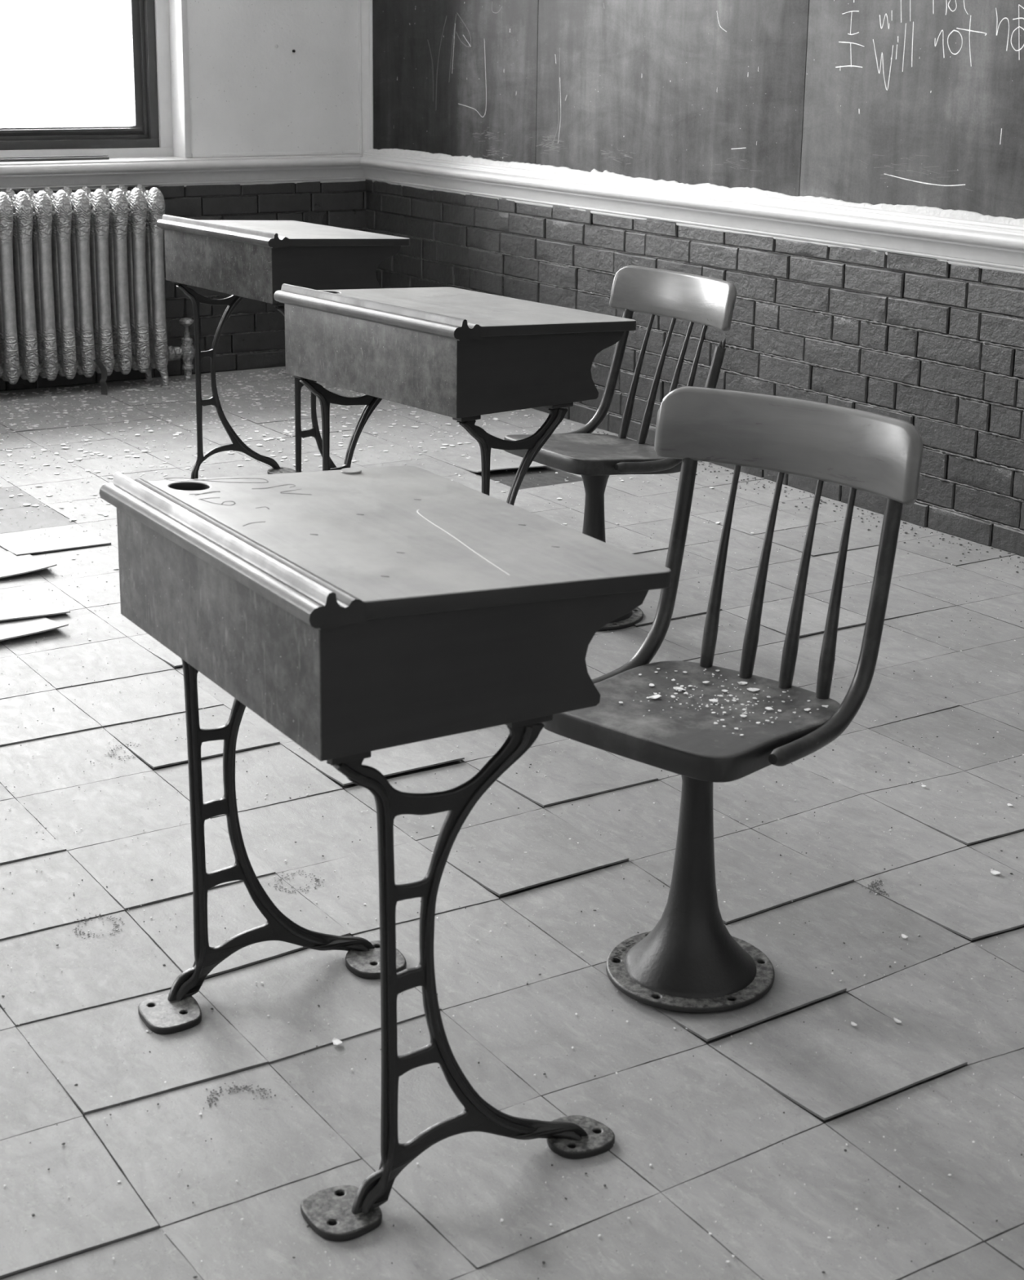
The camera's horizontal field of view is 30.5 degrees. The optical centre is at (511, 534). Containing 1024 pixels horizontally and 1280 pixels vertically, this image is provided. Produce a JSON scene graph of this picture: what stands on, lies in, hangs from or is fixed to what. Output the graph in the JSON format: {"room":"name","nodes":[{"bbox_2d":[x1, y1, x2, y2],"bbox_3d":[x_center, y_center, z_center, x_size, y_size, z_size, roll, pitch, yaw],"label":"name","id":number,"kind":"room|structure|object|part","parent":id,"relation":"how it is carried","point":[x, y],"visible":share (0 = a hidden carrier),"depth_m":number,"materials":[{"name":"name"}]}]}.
{"room":"classroom","nodes":[
{"label":"classroom","id":0,"kind":"room"},
{"bbox_2d":[0,0,367,391],"bbox_3d":[-3.512,-1.970,4.898,6.945,3.550,0.321,-9,17,-32],"label":"wall","id":1,"kind":"structure","parent":0,"point":[247,94],"depth_m":6.62,"materials":[{"name":"paint"}]},
{"bbox_2d":[0,0,191,162],"bbox_3d":[-1.783,-2.460,5.927,1.444,2.519,0.306,-9,17,-32],"label":"window","id":2,"kind":"structure","parent":1,"relation":"in","point":[149,135],"depth_m":6.46,"materials":[{"name":"white paint"}]},
{"bbox_2d":[0,155,109,161],"bbox_3d":[-1.794,-1.216,6.101,1.010,0.012,0.042,-9,17,-32],"label":"metal strip","id":3,"kind":"object","parent":2,"relation":"on","point":[80,157],"visible":1,"depth_m":6.25,"materials":[{"name":"paint"}]},
{"bbox_2d":[0,154,365,191],"bbox_3d":[-3.433,-0.900,5.031,6.947,0.098,0.066,-9,17,-32],"label":"trim","id":4,"kind":"structure","parent":1,"relation":"attached to","point":[55,175],"depth_m":6.46,"materials":[{"name":"white paint"}]},
{"bbox_2d":[191,150,359,157],"bbox_3d":[-0.832,-1.354,6.677,0.660,0.013,0.004,-9,17,-32],"label":"trim","id":5,"kind":"structure","parent":1,"relation":"attached to","point":[343,152],"depth_m":6.67,"materials":[{"name":"paint"}]},
{"bbox_2d":[0,366,1023,1279],"bbox_3d":[-1.059,0.761,1.823,7.345,0.131,9.170,-9,17,-32],"label":"floor","id":6,"kind":"structure","parent":0,"point":[446,1211],"depth_m":2.51,"materials":[{"name":"tile"}]},
{"bbox_2d":[0,551,57,578],"bbox_3d":[-1.168,0.067,4.197,0.229,0.021,0.226,-9,18,-33],"label":"tile","id":7,"kind":"object","parent":6,"relation":"on","point":[11,564],"depth_m":4.21,"materials":[{"name":"grey tile"}]},
{"bbox_2d":[0,590,70,640],"bbox_3d":[-1.058,0.168,3.826,0.296,0.022,0.368,-8,17,-30],"label":"tiles","id":8,"kind":"structure","parent":6,"relation":"on","point":[37,605],"depth_m":3.85,"materials":[{"name":"grey tile"}]},
{"bbox_2d":[0,184,171,388],"bbox_3d":[-1.633,-0.779,6.122,1.030,0.677,0.218,-9,17,-32],"label":"radiator","id":9,"kind":"object","parent":6,"relation":"on","point":[82,282],"visible":1,"depth_m":6.17,"materials":[{"name":"metal"}]},
{"bbox_3d":[-1.265,-0.587,6.505,0.037,0.115,0.048,4,15,13],"label":"leg","id":10,"kind":"part","parent":9,"relation":"part of","materials":[{"name":"paint"}]},
{"bbox_3d":[-1.187,-0.554,6.388,0.057,0.118,0.038,11,18,34],"label":"leg","id":11,"kind":"part","parent":9,"relation":"part of","materials":[{"name":"paint"}]},
{"bbox_2d":[93,359,107,395],"bbox_3d":[-1.366,-0.523,6.235,0.040,0.122,0.020,-9,17,-32],"label":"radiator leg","id":12,"kind":"object","parent":6,"relation":"on","point":[103,369],"visible":1,"depth_m":6.24,"materials":[{"name":"paint"}]},
{"bbox_2d":[167,318,195,382],"bbox_3d":[-1.153,-0.634,6.476,0.130,0.221,0.060,-9,17,-32],"label":"radiator valve","id":13,"kind":"object","parent":6,"relation":"on","point":[186,351],"visible":0.98,"depth_m":6.47,"materials":[{"name":"paint"}]},
{"bbox_3d":[-1.122,-0.721,6.473,0.049,0.050,0.050,-9,17,-32],"label":"handle","id":14,"kind":"part","parent":13,"relation":"part of","materials":[{"name":"paint"}]},
{"bbox_2d":[156,214,409,479],"bbox_3d":[-0.582,-0.450,4.838,0.414,0.712,0.584,-10,18,-37],"label":"school desk","id":15,"kind":"object","parent":6,"relation":"on","point":[253,260],"visible":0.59,"depth_m":4.63,"materials":[{"name":"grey wood"}]},
{"bbox_3d":[-0.730,-0.676,4.671,0.014,0.141,0.537,-10,18,-37],"label":"panel","id":16,"kind":"part","parent":15,"relation":"part of","materials":[{"name":"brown wood"}]},
{"bbox_3d":[-0.758,-0.414,5.036,0.298,0.534,0.039,-10,18,-37],"label":"leg frame","id":17,"kind":"part","parent":15,"relation":"part of","materials":[{"name":"metal"}]},
{"bbox_3d":[-0.634,-0.171,5.154,0.075,0.010,0.088,-10,18,-37],"label":"foot plate","id":18,"kind":"part","parent":15,"relation":"part of","materials":[{"name":"metal"}]},
{"bbox_3d":[-0.450,-0.309,4.653,0.298,0.534,0.039,-10,18,-37],"label":"leg frame","id":19,"kind":"part","parent":15,"relation":"part of","materials":[{"name":"metal"}]},
{"bbox_3d":[-0.428,-0.647,4.580,0.372,0.139,0.016,-10,18,-37],"label":"panel","id":20,"kind":"part","parent":15,"relation":"part of","materials":[{"name":"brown wood"}]},
{"bbox_2d":[332,1037,342,1044],"bbox_3d":[-0.207,0.603,2.230,0.011,0.004,0.015,-9,17,-32],"label":"flake","id":21,"kind":"object","parent":6,"relation":"on","point":[335,1042],"visible":1,"depth_m":2.23,"materials":[{"name":"white paint"}]},
{"bbox_2d":[0,368,753,639],"bbox_3d":[-1.077,-0.088,4.825,3.315,0.003,3.191,-9,17,-32],"label":"flakes","id":22,"kind":"object","parent":6,"relation":"on","point":[229,389],"visible":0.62,"depth_m":5.81,"materials":[{"name":"white paint"}]},
{"bbox_2d":[99,466,671,1241],"bbox_3d":[-0.155,0.293,2.116,0.414,0.668,0.592,-8,17,-30],"label":"school desk","id":23,"kind":"object","parent":6,"relation":"on","point":[357,615],"visible":1,"depth_m":1.90,"materials":[{"name":"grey wood"}]},
{"bbox_3d":[-0.415,0.584,2.289,0.071,0.010,0.084,-8,17,-30],"label":"foot plate","id":24,"kind":"part","parent":23,"relation":"part of","materials":[{"name":"metal"}]},
{"bbox_3d":[-0.312,0.084,1.968,0.014,0.141,0.537,-8,17,-30],"label":"panel","id":25,"kind":"part","parent":23,"relation":"part of","materials":[{"name":"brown wood"}]},
{"bbox_3d":[-0.306,0.326,2.329,0.303,0.491,0.039,-8,17,-30],"label":"leg frame","id":26,"kind":"part","parent":23,"relation":"part of","materials":[{"name":"metal"}]},
{"bbox_3d":[-0.173,0.688,1.903,0.072,0.010,0.081,-8,17,-30],"label":"foot plate","id":27,"kind":"part","parent":23,"relation":"part of","materials":[{"name":"metal"}]},
{"bbox_2d":[340,467,361,474],"bbox_3d":[-0.199,-0.078,2.314,0.026,0.002,0.026,-9,17,-32],"label":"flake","id":28,"kind":"object","parent":23,"relation":"on","point":[347,470],"visible":1,"depth_m":2.31,"materials":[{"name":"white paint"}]},
{"bbox_3d":[-0.178,0.551,2.426,0.075,0.010,0.088,-8,17,-30],"label":"foot plate","id":29,"kind":"part","parent":23,"relation":"part of","materials":[{"name":"metal"}]},
{"bbox_3d":[-0.044,0.438,1.916,0.303,0.491,0.039,-8,17,-30],"label":"leg frame","id":30,"kind":"part","parent":23,"relation":"part of","materials":[{"name":"metal"}]},
{"bbox_3d":[-0.023,0.122,1.845,0.372,0.139,0.016,-8,17,-30],"label":"panel","id":31,"kind":"part","parent":23,"relation":"part of","materials":[{"name":"grey wood"}]},
{"bbox_3d":[0.071,0.655,2.042,0.072,0.010,0.072,-8,17,-30],"label":"foot plate","id":32,"kind":"part","parent":23,"relation":"part of","materials":[{"name":"metal"}]},
{"bbox_2d":[273,283,635,505],"bbox_3d":[-0.107,-0.094,3.504,0.414,0.712,0.584,-11,19,-37],"label":"school desk","id":33,"kind":"object","parent":6,"relation":"on","point":[463,355],"visible":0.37,"depth_m":3.28,"materials":[{"name":"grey wood"}]},
{"bbox_3d":[-0.286,-0.057,3.699,0.298,0.534,0.039,-11,19,-37],"label":"leg frame","id":34,"kind":"part","parent":33,"relation":"part of","materials":[{"name":"metal"}]},
{"bbox_3d":[-0.254,-0.319,3.335,0.014,0.141,0.537,-11,19,-37],"label":"panel","id":35,"kind":"part","parent":33,"relation":"part of","materials":[{"name":"grey wood"}]},
{"bbox_3d":[0.027,0.047,3.321,0.298,0.534,0.039,-11,19,-37],"label":"leg frame","id":36,"kind":"part","parent":33,"relation":"part of","materials":[{"name":"metal"}]},
{"bbox_3d":[0.049,-0.291,3.248,0.372,0.139,0.016,-11,19,-37],"label":"panel","id":37,"kind":"part","parent":33,"relation":"part of","materials":[{"name":"grey wood"}]},
{"bbox_2d":[72,742,888,1109],"bbox_3d":[-0.200,0.453,2.813,1.091,0.001,1.138,-9,17,-32],"label":"glue stains","id":38,"kind":"object","parent":6,"relation":"on","point":[879,881],"visible":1,"depth_m":2.53,"materials":[{"name":"grey"}]},
{"bbox_2d":[444,454,546,472],"bbox_3d":[-0.040,-0.203,5.306,0.229,0.018,0.227,-6,16,-25],"label":"tile","id":39,"kind":"object","parent":6,"relation":"on","point":[473,464],"depth_m":5.30,"materials":[{"name":"grey tile"}]},
{"bbox_2d":[0,375,1023,1279],"bbox_3d":[-0.581,0.205,3.734,3.702,0.002,5.400,-9,17,-32],"label":"crumbs","id":40,"kind":"object","parent":6,"relation":"on","point":[575,1014],"visible":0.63,"depth_m":2.79,"materials":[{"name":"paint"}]},
{"bbox_2d":[503,265,736,631],"bbox_3d":[0.212,-0.176,3.857,0.382,0.701,0.397,-9,17,-32],"label":"chair","id":41,"kind":"object","parent":6,"relation":"on","point":[707,301],"visible":0.63,"depth_m":3.85,"materials":[{"name":"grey wood"}]},
{"bbox_3d":[0.173,-0.166,3.840,0.290,0.056,0.297,-9,17,-32],"label":"seat","id":42,"kind":"part","parent":41,"relation":"part of","materials":[{"name":"grey wood"}]},
{"bbox_3d":[0.143,-0.335,3.965,0.263,0.286,0.028,-8,17,-30],"label":"bent post","id":43,"kind":"part","parent":41,"relation":"part of","materials":[{"name":"grey wood"}]},
{"bbox_3d":[0.309,-0.254,3.709,0.245,0.263,0.037,-7,16,-26],"label":"bent post","id":44,"kind":"part","parent":41,"relation":"part of","materials":[{"name":"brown wood"}]},
{"bbox_3d":[0.342,-0.489,3.864,0.073,0.096,0.392,-9,17,-32],"label":"crest rail","id":45,"kind":"part","parent":41,"relation":"part of","materials":[{"name":"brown wood"}]},
{"bbox_2d":[542,386,923,1013],"bbox_3d":[0.255,0.207,2.344,0.396,0.717,0.352,14,19,40],"label":"chair","id":46,"kind":"object","parent":6,"relation":"on","point":[690,962],"visible":0.96,"depth_m":2.35,"materials":[{"name":"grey wood"}]},
{"bbox_3d":[0.154,0.053,2.433,0.028,0.298,0.240,15,20,43],"label":"bent post","id":47,"kind":"part","parent":46,"relation":"part of","materials":[{"name":"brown wood"}]},
{"bbox_3d":[0.231,0.224,2.330,0.297,0.034,0.289,14,19,40],"label":"seat","id":48,"kind":"part","parent":46,"relation":"part of","materials":[{"name":"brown wood"}]},
{"bbox_2d":[618,667,828,735],"bbox_3d":[0.247,0.208,2.342,0.249,0.008,0.210,14,19,40],"label":"chips","id":49,"kind":"object","parent":46,"relation":"on","point":[655,696],"visible":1,"depth_m":2.35,"materials":[{"name":"white paint"}]},
{"bbox_3d":[0.352,-0.119,2.367,0.392,0.095,0.066,14,19,40],"label":"crest rail","id":50,"kind":"part","parent":46,"relation":"part of","materials":[{"name":"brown wood"}]},
{"bbox_3d":[0.387,0.109,2.229,0.027,0.298,0.240,14,19,40],"label":"bent post","id":51,"kind":"part","parent":46,"relation":"part of","materials":[{"name":"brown wood"}]},
{"bbox_2d":[596,431,1023,573],"bbox_3d":[1.117,0.070,4.339,0.251,0.002,3.401,-9,17,-32],"label":"dirt","id":52,"kind":"object","parent":6,"relation":"on","point":[597,432],"visible":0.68,"depth_m":4.82,"materials":[{"name":"grey"}]},
{"bbox_2d":[850,1021,857,1026],"bbox_3d":[0.417,0.597,2.287,0.006,0.002,0.010,-9,17,-32],"label":"flake","id":53,"kind":"object","parent":6,"relation":"on","point":[852,1024],"visible":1,"depth_m":2.29,"materials":[{"name":"white paint"}]},
{"bbox_2d":[893,1017,901,1022],"bbox_3d":[0.472,0.595,2.296,0.006,0.003,0.013,-9,17,-32],"label":"flake","id":54,"kind":"object","parent":6,"relation":"on","point":[895,1020],"visible":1,"depth_m":2.29,"materials":[{"name":"white paint"}]},
{"bbox_2d":[901,933,907,938],"bbox_3d":[0.526,0.539,2.515,0.007,0.003,0.011,-9,17,-32],"label":"flake","id":55,"kind":"object","parent":6,"relation":"on","point":[903,935],"visible":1,"depth_m":2.51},
{"bbox_2d":[990,868,999,874],"bbox_3d":[0.699,0.489,2.712,0.015,0.004,0.013,6,15,17],"label":"flake","id":56,"kind":"object","parent":6,"relation":"on","point":[992,871],"visible":1,"depth_m":2.71,"materials":[{"name":"white paint"}]},
{"bbox_2d":[364,179,1023,556],"bbox_3d":[1.898,-1.449,3.194,0.271,3.550,9.170,-9,17,-32],"label":"wall","id":57,"kind":"structure","parent":0,"point":[935,346],"depth_m":4.97,"materials":[{"name":"brick"}]},
{"bbox_2d":[357,0,373,154],"bbox_3d":[-0.511,-2.735,6.483,0.066,2.795,0.010,9,17,27],"label":"trim","id":58,"kind":"structure","parent":57,"relation":"attached to","point":[364,7],"depth_m":6.77,"materials":[{"name":"white paint"}]},
{"bbox_2d":[360,149,1023,273],"bbox_3d":[1.815,-0.386,3.305,0.066,0.118,8.772,-9,17,-32],"label":"trim","id":59,"kind":"structure","parent":57,"relation":"attached to","point":[959,242],"depth_m":5.12,"materials":[{"name":"white paint"}]},
{"bbox_2d":[371,148,1023,226],"bbox_3d":[1.847,-0.443,3.279,0.010,0.024,8.700,-9,17,-32],"label":"chalk ledge","id":60,"kind":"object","parent":57,"relation":"attached to","point":[958,214],"depth_m":5.18,"materials":[{"name":"white paint"}]},
{"bbox_2d":[372,0,1023,218],"bbox_3d":[1.484,-1.183,3.694,0.007,1.228,7.310,-9,17,-32],"label":"chalkboard","id":61,"kind":"object","parent":57,"relation":"attached to","point":[919,103],"visible":1,"depth_m":5.11,"materials":[{"name":"stone"}]},
{"bbox_3d":[-0.204,-1.871,6.227,0.007,1.228,1.068,-9,17,-32],"label":"slate panel","id":62,"kind":"part","parent":61,"relation":"part of","materials":[{"name":"grey stone"}]},
{"bbox_3d":[0.425,-1.615,5.284,0.007,1.228,1.253,-9,17,-32],"label":"slate panel","id":63,"kind":"part","parent":61,"relation":"part of","materials":[{"name":"grey stone"}]},
{"bbox_3d":[1.105,-1.338,4.264,0.007,1.228,1.255,-9,17,-32],"label":"slate panel","id":64,"kind":"part","parent":61,"relation":"part of","materials":[{"name":"grey stone"}]}
]}

